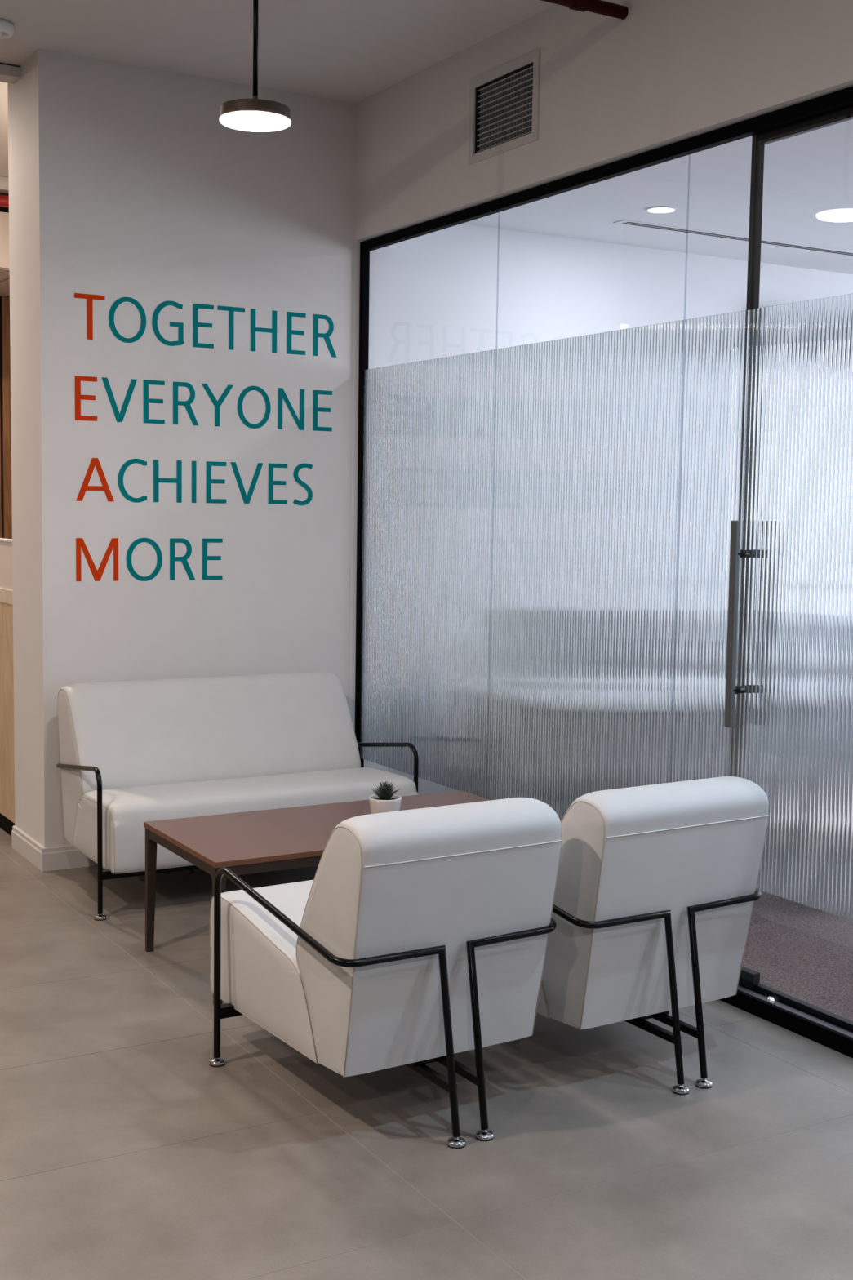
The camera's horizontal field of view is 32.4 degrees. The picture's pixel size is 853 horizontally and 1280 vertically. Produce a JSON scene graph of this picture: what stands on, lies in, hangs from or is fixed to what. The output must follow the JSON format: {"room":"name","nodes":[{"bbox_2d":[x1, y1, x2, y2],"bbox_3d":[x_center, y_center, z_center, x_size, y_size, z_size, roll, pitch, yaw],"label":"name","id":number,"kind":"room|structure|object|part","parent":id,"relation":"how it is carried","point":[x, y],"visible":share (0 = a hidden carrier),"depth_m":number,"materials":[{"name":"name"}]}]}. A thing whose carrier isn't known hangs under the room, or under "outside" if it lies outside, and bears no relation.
{"room":"office waiting area","nodes":[
{"label":"office waiting area","id":0,"kind":"room"},
{"bbox_2d":[0,194,8,207],"bbox_3d":[-2.860,-2.387,7.692,2.900,0.081,0.063,-2,6,-30],"label":"pipe","id":1,"kind":"object","parent":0,"point":[4,199],"visible":0.02,"depth_m":7.99,"materials":[{"name":"red metal"}]},
{"bbox_2d":[0,0,555,213],"bbox_3d":[-2.818,-2.146,3.120,7.970,0.120,15.140,-2,6,-30],"label":"ceiling","id":2,"kind":"structure","parent":0,"point":[347,51],"depth_m":5.50,"materials":[{"name":"white paint"}]},
{"bbox_2d":[0,176,8,193],"bbox_3d":[-2.897,-2.460,7.652,3.200,0.067,0.100,-2,6,-30],"label":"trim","id":3,"kind":"structure","parent":2,"relation":"attached to","point":[3,180],"depth_m":7.95,"materials":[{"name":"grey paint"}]},
{"bbox_2d":[0,18,13,39],"bbox_3d":[-1.587,-2.252,5.397,0.132,0.061,0.132,-2,6,-30],"label":"smoke detector","id":4,"kind":"object","parent":2,"relation":"attached to","point":[6,28],"visible":1,"depth_m":5.37,"materials":[{"name":"white plastic"}]},
{"bbox_2d":[219,0,290,132],"bbox_3d":[-0.514,-1.864,4.411,0.215,0.602,0.215,-2,6,-30],"label":"pendant lamp","id":5,"kind":"object","parent":2,"relation":"hanging from","point":[254,114],"visible":1,"depth_m":4.40,"materials":[{"name":"brown"}]},
{"bbox_2d":[219,111,290,132],"bbox_3d":[-0.519,-1.569,4.438,0.215,0.008,0.215,-2,6,-30],"label":"diffuser","id":6,"kind":"object","parent":5,"relation":"attached to","point":[247,121],"depth_m":4.41,"materials":[{"name":"white plastic"}]},
{"bbox_3d":[-0.514,-1.892,4.409,0.015,0.502,0.015,6,7,44],"label":"rod","id":7,"kind":"part","parent":5,"relation":"part of","materials":[{"name":"black metal"}]},
{"bbox_2d":[368,794,401,813],"bbox_3d":[-0.138,0.572,4.872,0.109,0.102,0.109,-2,6,-30],"label":"pot","id":8,"kind":"object","parent":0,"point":[379,803],"depth_m":4.83,"materials":[{"name":"white ceramic"}]},
{"bbox_2d":[0,827,852,1279],"bbox_3d":[-2.938,1.207,3.381,7.810,0.100,15.140,-2,6,-30],"label":"floor","id":9,"kind":"structure","parent":0,"point":[125,1154],"depth_m":3.49,"materials":[{"name":"grey concrete"}]},
{"bbox_2d":[0,537,14,835],"bbox_3d":[-2.054,0.140,7.407,0.560,1.330,2.134,-2,6,-30],"label":"cabinet","id":10,"kind":"object","parent":9,"relation":"on","point":[6,682],"depth_m":6.56,"materials":[{"name":"beige wood"}]},
{"bbox_3d":[-2.258,-0.401,7.233,0.052,0.212,2.134,-2,6,-30],"label":"panel","id":11,"kind":"part","parent":10,"relation":"part of","materials":[{"name":"beige laminate"}]},
{"bbox_2d":[56,671,418,920],"bbox_3d":[-0.789,0.567,5.907,1.356,0.786,0.824,-2,6,-30],"label":"sofa","id":12,"kind":"object","parent":9,"relation":"on","point":[132,753],"visible":0.85,"depth_m":5.81,"materials":[{"name":"beige leather"}]},
{"bbox_3d":[-1.059,0.835,5.793,0.018,0.020,0.721,-2,6,-30],"label":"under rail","id":13,"kind":"part","parent":12,"relation":"part of","materials":[{"name":"black metal"}]},
{"bbox_3d":[-0.880,0.475,6.046,1.212,0.630,0.346,-2,6,-30],"label":"backrest","id":14,"kind":"part","parent":12,"relation":"part of","materials":[{"name":"white leather"}]},
{"bbox_3d":[-0.704,0.680,5.794,1.272,0.257,0.524,-2,6,-30],"label":"seat","id":15,"kind":"part","parent":12,"relation":"part of","materials":[{"name":"white leather"}]},
{"bbox_2d":[143,790,490,1004],"bbox_3d":[-0.250,0.834,4.967,1.252,0.440,0.632,-2,6,-30],"label":"coffee table","id":16,"kind":"object","parent":9,"relation":"on","point":[246,842],"visible":0.5,"depth_m":4.80,"materials":[{"name":"brown laminate"}]},
{"bbox_3d":[-0.923,0.837,4.917,0.034,0.422,0.034,-2,6,-30],"label":"leg","id":17,"kind":"part","parent":16,"relation":"part of","materials":[{"name":"brown metal"}]},
{"bbox_3d":[-0.778,0.678,4.642,0.016,0.050,0.560,-2,6,-30],"label":"apron rail","id":18,"kind":"part","parent":16,"relation":"part of","materials":[{"name":"brown wood"}]},
{"bbox_3d":[-0.624,0.887,4.408,0.034,0.422,0.034,-2,6,-30],"label":"leg","id":19,"kind":"part","parent":16,"relation":"part of","materials":[{"name":"brown metal"}]},
{"bbox_3d":[-0.094,0.684,4.690,1.180,0.050,0.016,-2,6,-30],"label":"apron rail","id":20,"kind":"part","parent":16,"relation":"part of","materials":[{"name":"brown wood"}]},
{"bbox_2d":[368,780,401,813],"bbox_3d":[-0.137,0.543,4.870,0.109,0.160,0.109,-2,6,-30],"label":"potted succulent","id":21,"kind":"object","parent":16,"relation":"on","point":[384,800],"visible":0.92,"depth_m":4.84,"materials":[{"name":"white ceramic"}]},
{"bbox_2d":[208,797,561,1148],"bbox_3d":[-0.122,0.766,3.821,0.684,0.786,0.916,-2,6,-32],"label":"armchair","id":22,"kind":"object","parent":9,"relation":"on","point":[417,938],"visible":1,"depth_m":3.51,"materials":[{"name":"beige leather"}]},
{"bbox_3d":[-0.199,0.849,3.949,0.573,0.295,0.632,-2,6,-32],"label":"seat","id":23,"kind":"part","parent":22,"relation":"part of","materials":[{"name":"white leather"}]},
{"bbox_3d":[0.005,0.708,3.617,0.578,0.630,0.346,-2,6,-32],"label":"backrest","id":24,"kind":"part","parent":22,"relation":"part of","materials":[{"name":"white leather"}]},
{"bbox_3d":[-0.127,1.032,3.772,0.018,0.020,0.721,-2,6,-32],"label":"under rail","id":25,"kind":"part","parent":22,"relation":"part of","materials":[{"name":"black metal"}]},
{"bbox_3d":[0.011,1.034,3.628,0.121,0.014,0.030,-2,6,-32],"label":"mounting plate","id":26,"kind":"part","parent":22,"relation":"part of","materials":[{"name":"black"}]},
{"bbox_3d":[-0.059,1.029,3.815,0.018,0.020,0.721,-2,6,-32],"label":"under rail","id":27,"kind":"part","parent":22,"relation":"part of","materials":[{"name":"black metal"}]},
{"bbox_2d":[355,85,852,1057],"bbox_3d":[2.019,-0.041,2.677,0.130,2.662,9.139,-2,6,-30],"label":"glass wall","id":28,"kind":"structure","parent":9,"relation":"on","point":[544,528],"depth_m":5.24,"materials":[{"name":"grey glass"}]},
{"bbox_3d":[0.972,-0.246,4.487,0.020,2.542,0.034,-2,6,-30],"label":"door post","id":29,"kind":"part","parent":28,"relation":"part of","materials":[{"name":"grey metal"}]},
{"bbox_2d":[764,995,775,1004],"bbox_3d":[1.030,1.084,4.396,0.033,0.032,0.033,-2,6,-30],"label":"door stop","id":30,"kind":"object","parent":28,"relation":"on","point":[770,999],"visible":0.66,"depth_m":4.39,"materials":[{"name":"silver metal"}]},
{"bbox_2d":[724,293,852,920],"bbox_3d":[1.204,-0.166,4.043,0.142,2.551,0.960,-2,6,-30],"label":"door","id":31,"kind":"structure","parent":28,"relation":"in","point":[794,689],"depth_m":4.25,"materials":[{"name":"grey"}]},
{"bbox_3d":[0.922,-0.047,4.414,0.022,0.624,0.024,-2,6,-30],"label":"pull handle","id":32,"kind":"part","parent":31,"relation":"part of","materials":[{"name":"grey metal"}]},
{"bbox_3d":[2.052,1.252,2.807,0.024,0.022,9.109,-2,6,-30],"label":"rail","id":33,"kind":"part","parent":28,"relation":"part of","materials":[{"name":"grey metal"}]},
{"bbox_2d":[536,776,768,1094],"bbox_3d":[0.468,0.744,4.160,0.684,0.786,0.916,-2,6,-32],"label":"armchair","id":34,"kind":"object","parent":9,"relation":"on","point":[656,891],"visible":0.66,"depth_m":3.81,"materials":[{"name":"white leather"}]},
{"bbox_3d":[0.390,0.827,4.288,0.573,0.295,0.632,-2,6,-32],"label":"seat","id":35,"kind":"part","parent":34,"relation":"part of","materials":[{"name":"white leather"}]},
{"bbox_3d":[0.601,1.012,3.967,0.121,0.014,0.030,-2,6,-32],"label":"mounting plate","id":36,"kind":"part","parent":34,"relation":"part of","materials":[{"name":"black metal"}]},
{"bbox_3d":[0.462,1.010,4.110,0.018,0.020,0.721,-2,6,-32],"label":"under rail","id":37,"kind":"part","parent":34,"relation":"part of","materials":[{"name":"black metal"}]},
{"bbox_3d":[0.531,1.008,4.153,0.018,0.020,0.721,-2,6,-32],"label":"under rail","id":38,"kind":"part","parent":34,"relation":"part of","materials":[{"name":"black metal"}]},
{"bbox_2d":[7,48,852,847],"bbox_3d":[1.194,-0.803,7.704,6.592,3.254,0.460,-2,6,-30],"label":"wall","id":39,"kind":"structure","parent":0,"point":[125,180],"depth_m":6.18,"materials":[{"name":"white paint"}]},
{"bbox_2d":[0,64,20,84],"bbox_3d":[-2.878,-2.251,5.259,2.808,0.040,0.105,-2,6,-30],"label":"trim","id":40,"kind":"structure","parent":39,"relation":"attached to","point":[9,74],"depth_m":5.91,"materials":[{"name":"grey paint"}]},
{"bbox_2d":[11,825,44,871],"bbox_3d":[-1.683,0.875,6.184,0.014,0.096,0.465,-2,6,-30],"label":"baseboard","id":41,"kind":"structure","parent":39,"relation":"attached to","point":[28,847],"depth_m":6.17,"materials":[{"name":"grey paint"}]},
{"bbox_2d":[40,844,97,871],"bbox_3d":[-0.961,0.873,6.329,1.406,0.096,0.014,-2,6,-30],"label":"baseboard","id":42,"kind":"structure","parent":39,"relation":"attached to","point":[67,856],"depth_m":6.01,"materials":[{"name":"grey paint"}]},
{"bbox_2d":[75,537,222,581],"bbox_3d":[-1.147,-0.336,6.107,0.637,0.180,0.001,-2,6,-30],"label":"lettering","id":43,"kind":"object","parent":39,"relation":"attached to","point":[97,575],"depth_m":6.09,"materials":[{"name":"teal plastic"}]},
{"bbox_2d":[75,457,312,505],"bbox_3d":[-0.958,-0.667,6.185,1.061,0.184,0.001,-2,6,-30],"label":"lettering","id":44,"kind":"object","parent":39,"relation":"attached to","point":[95,461],"depth_m":6.17,"materials":[{"name":"teal plastic"}]},
{"bbox_2d":[74,375,332,431],"bbox_3d":[-0.915,-0.991,6.178,1.154,0.181,0.001,-2,6,-30],"label":"lettering","id":45,"kind":"object","parent":39,"relation":"attached to","point":[119,417],"depth_m":6.14,"materials":[{"name":"teal paint"}]},
{"bbox_2d":[74,293,336,357],"bbox_3d":[-0.901,-1.315,6.154,1.174,0.184,0.001,-2,6,-30],"label":"lettering","id":46,"kind":"object","parent":39,"relation":"attached to","point":[89,297],"depth_m":6.13,"materials":[{"name":"teal paint"}]},
{"bbox_2d":[354,0,852,241],"bbox_3d":[1.946,-1.684,2.739,0.160,0.587,9.600,-2,6,-30],"label":"wall","id":47,"kind":"structure","parent":0,"point":[611,90],"depth_m":4.92,"materials":[{"name":"white paint"}]},
{"bbox_2d":[468,48,540,164],"bbox_3d":[0.323,-1.960,5.431,0.100,0.314,0.462,-2,6,-30],"label":"air vent","id":48,"kind":"object","parent":47,"relation":"in","point":[505,118],"visible":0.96,"depth_m":5.43,"materials":[{"name":"white metal"}]},
{"bbox_3d":[0.208,-1.973,5.580,0.010,0.244,0.002,-2,6,-30],"label":"vertical blade","id":49,"kind":"part","parent":48,"relation":"part of","materials":[{"name":"grey metal"}]},
{"bbox_3d":[0.219,-1.972,5.562,0.010,0.244,0.002,-2,6,-30],"label":"vertical blade","id":50,"kind":"part","parent":48,"relation":"part of","materials":[{"name":"grey metal"}]},
{"bbox_3d":[0.229,-1.970,5.544,0.010,0.244,0.002,-2,6,-30],"label":"vertical blade","id":51,"kind":"part","parent":48,"relation":"part of","materials":[{"name":"grey metal"}]},
{"bbox_3d":[0.240,-1.968,5.527,0.010,0.244,0.002,-2,6,-30],"label":"vertical blade","id":52,"kind":"part","parent":48,"relation":"part of","materials":[{"name":"grey metal"}]},
{"bbox_3d":[0.250,-1.966,5.509,0.010,0.244,0.002,-2,6,-30],"label":"vertical blade","id":53,"kind":"part","parent":48,"relation":"part of","materials":[{"name":"grey metal"}]},
{"bbox_3d":[0.261,-1.964,5.491,0.010,0.244,0.002,-2,6,-30],"label":"vertical blade","id":54,"kind":"part","parent":48,"relation":"part of","materials":[{"name":"grey metal"}]},
{"bbox_3d":[0.271,-1.963,5.473,0.010,0.244,0.002,-2,6,-30],"label":"vertical blade","id":55,"kind":"part","parent":48,"relation":"part of","materials":[{"name":"grey metal"}]},
{"bbox_3d":[0.282,-1.961,5.455,0.010,0.244,0.002,-2,6,-30],"label":"vertical blade","id":56,"kind":"part","parent":48,"relation":"part of","materials":[{"name":"grey metal"}]},
{"bbox_3d":[0.292,-1.844,5.425,0.006,0.003,0.390,-2,6,-30],"label":"horizontal blade","id":57,"kind":"part","parent":48,"relation":"part of","materials":[{"name":"grey metal"}]},
{"bbox_3d":[0.294,-1.926,5.418,0.006,0.003,0.390,-2,6,-30],"label":"horizontal blade","id":58,"kind":"part","parent":48,"relation":"part of","materials":[{"name":"grey metal"}]},
{"bbox_3d":[0.293,-1.906,5.419,0.006,0.003,0.390,-2,6,-30],"label":"horizontal blade","id":59,"kind":"part","parent":48,"relation":"part of","materials":[{"name":"grey metal"}]},
{"bbox_3d":[0.293,-1.885,5.421,0.006,0.003,0.390,-2,6,-30],"label":"horizontal blade","id":60,"kind":"part","parent":48,"relation":"part of","materials":[{"name":"grey metal"}]},
{"bbox_3d":[0.293,-1.865,5.423,0.006,0.003,0.390,-2,6,-30],"label":"horizontal blade","id":61,"kind":"part","parent":48,"relation":"part of","materials":[{"name":"grey metal"}]},
{"bbox_3d":[0.294,-1.967,5.414,0.006,0.003,0.390,-2,6,-30],"label":"horizontal blade","id":62,"kind":"part","parent":48,"relation":"part of","materials":[{"name":"grey metal"}]},
{"bbox_3d":[0.294,-1.947,5.416,0.006,0.003,0.390,-2,6,-30],"label":"horizontal blade","id":63,"kind":"part","parent":48,"relation":"part of","materials":[{"name":"grey metal"}]},
{"bbox_3d":[0.292,-1.959,5.438,0.010,0.244,0.002,-2,6,-30],"label":"vertical blade","id":64,"kind":"part","parent":48,"relation":"part of","materials":[{"name":"grey metal"}]},
{"bbox_3d":[0.296,-2.070,5.405,0.006,0.003,0.390,-2,6,-30],"label":"horizontal blade","id":65,"kind":"part","parent":48,"relation":"part of","materials":[{"name":"grey metal"}]},
{"bbox_3d":[0.295,-2.050,5.407,0.006,0.003,0.390,-2,6,-30],"label":"horizontal blade","id":66,"kind":"part","parent":48,"relation":"part of","materials":[{"name":"grey metal"}]},
{"bbox_3d":[0.295,-2.029,5.408,0.006,0.003,0.390,-2,6,-30],"label":"horizontal blade","id":67,"kind":"part","parent":48,"relation":"part of","materials":[{"name":"grey metal"}]},
{"bbox_3d":[0.295,-2.009,5.410,0.006,0.003,0.390,-2,6,-30],"label":"horizontal blade","id":68,"kind":"part","parent":48,"relation":"part of","materials":[{"name":"grey metal"}]},
{"bbox_3d":[0.295,-1.988,5.412,0.006,0.003,0.390,-2,6,-30],"label":"horizontal blade","id":69,"kind":"part","parent":48,"relation":"part of","materials":[{"name":"grey metal"}]},
{"bbox_3d":[0.302,-1.957,5.420,0.010,0.244,0.002,-2,6,-30],"label":"vertical blade","id":70,"kind":"part","parent":48,"relation":"part of","materials":[{"name":"grey metal"}]},
{"bbox_3d":[0.313,-1.956,5.402,0.010,0.244,0.002,-2,6,-30],"label":"vertical blade","id":71,"kind":"part","parent":48,"relation":"part of","materials":[{"name":"grey metal"}]},
{"bbox_3d":[0.323,-1.954,5.384,0.010,0.244,0.002,-2,6,-30],"label":"vertical blade","id":72,"kind":"part","parent":48,"relation":"part of","materials":[{"name":"grey metal"}]},
{"bbox_3d":[0.334,-1.952,5.366,0.010,0.244,0.002,-2,6,-30],"label":"vertical blade","id":73,"kind":"part","parent":48,"relation":"part of","materials":[{"name":"grey metal"}]},
{"bbox_3d":[0.344,-1.950,5.348,0.010,0.244,0.002,-2,6,-30],"label":"vertical blade","id":74,"kind":"part","parent":48,"relation":"part of","materials":[{"name":"grey metal"}]},
{"bbox_3d":[0.355,-1.948,5.331,0.010,0.244,0.002,-2,6,-30],"label":"vertical blade","id":75,"kind":"part","parent":48,"relation":"part of","materials":[{"name":"grey metal"}]},
{"bbox_3d":[0.365,-1.947,5.313,0.010,0.244,0.002,-2,6,-30],"label":"vertical blade","id":76,"kind":"part","parent":48,"relation":"part of","materials":[{"name":"grey metal"}]},
{"bbox_3d":[0.376,-1.945,5.295,0.010,0.244,0.002,-2,6,-30],"label":"vertical blade","id":77,"kind":"part","parent":48,"relation":"part of","materials":[{"name":"grey metal"}]},
{"bbox_2d":[540,0,631,22],"bbox_3d":[-0.472,-2.001,4.122,2.600,0.060,0.058,-2,6,-30],"label":"pipe","id":78,"kind":"object","parent":47,"relation":"attached to","point":[623,12],"visible":1,"depth_m":4.71,"materials":[{"name":"metal"}]},
{"bbox_2d":[462,119,852,274],"bbox_3d":[4.067,-1.688,4.264,5.040,0.120,8.200,-2,6,-30],"label":"ceiling","id":79,"kind":"structure","parent":0,"point":[807,200],"depth_m":6.25,"materials":[{"name":"white paint"}]},
{"bbox_2d":[645,205,676,213],"bbox_3d":[1.014,-1.857,6.330,0.132,0.006,0.132,-2,6,-30],"label":"recessed light","id":80,"kind":"object","parent":79,"relation":"in","point":[662,209],"visible":1,"depth_m":6.32,"materials":[{"name":"white paint"}]},
{"bbox_2d":[613,219,748,241],"bbox_3d":[1.208,-1.896,6.786,0.807,0.005,0.094,-2,6,-30],"label":"ceiling vent","id":81,"kind":"object","parent":79,"relation":"in","point":[666,228],"depth_m":6.78,"materials":[{"name":"grey metal"}]},
{"bbox_2d":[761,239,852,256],"bbox_3d":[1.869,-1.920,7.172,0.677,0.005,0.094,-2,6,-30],"label":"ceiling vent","id":82,"kind":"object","parent":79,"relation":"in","point":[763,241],"depth_m":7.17,"materials":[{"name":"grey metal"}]},
{"bbox_2d":[742,890,852,1021],"bbox_3d":[4.008,1.205,4.516,5.075,0.112,8.200,-2,6,-30],"label":"floor","id":83,"kind":"structure","parent":0,"point":[799,951],"depth_m":4.99,"materials":[{"name":"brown carpet"}]},
{"bbox_3d":[-3.518,-0.984,8.911,6.100,3.254,0.120,-2,6,-30],"label":"wall","id":84,"kind":"structure","parent":0,"visible":0},
{"bbox_2d":[0,211,9,297],"bbox_3d":[-3.220,-2.227,8.221,3.200,0.308,1.145,-2,6,-30],"label":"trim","id":85,"kind":"structure","parent":84,"relation":"attached to","point":[4,216],"depth_m":8.09,"materials":[{"name":"beige paint"}]},
{"bbox_3d":[-2.843,-2.088,8.412,0.755,0.008,1.030,-2,6,-30],"label":"soffit panel","id":86,"kind":"part","parent":85,"relation":"part of","materials":[{"name":"beige laminate"}]},
{"bbox_3d":[-2.178,-2.112,8.800,0.755,0.008,1.030,-2,6,-30],"label":"soffit panel","id":87,"kind":"part","parent":85,"relation":"part of","materials":[{"name":"beige laminate"}]},
{"bbox_2d":[0,296,12,538],"bbox_3d":[-2.930,-0.757,9.157,1.650,2.775,0.070,-2,6,-30],"label":"wood panelling","id":88,"kind":"object","parent":84,"relation":"attached to","point":[6,521],"visible":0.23,"depth_m":9.23,"materials":[{"name":"brown wood"}]},
{"bbox_3d":[-2.927,-0.756,9.141,0.538,2.775,0.040,-2,6,-30],"label":"wood panel","id":89,"kind":"part","parent":88,"relation":"part of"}
]}

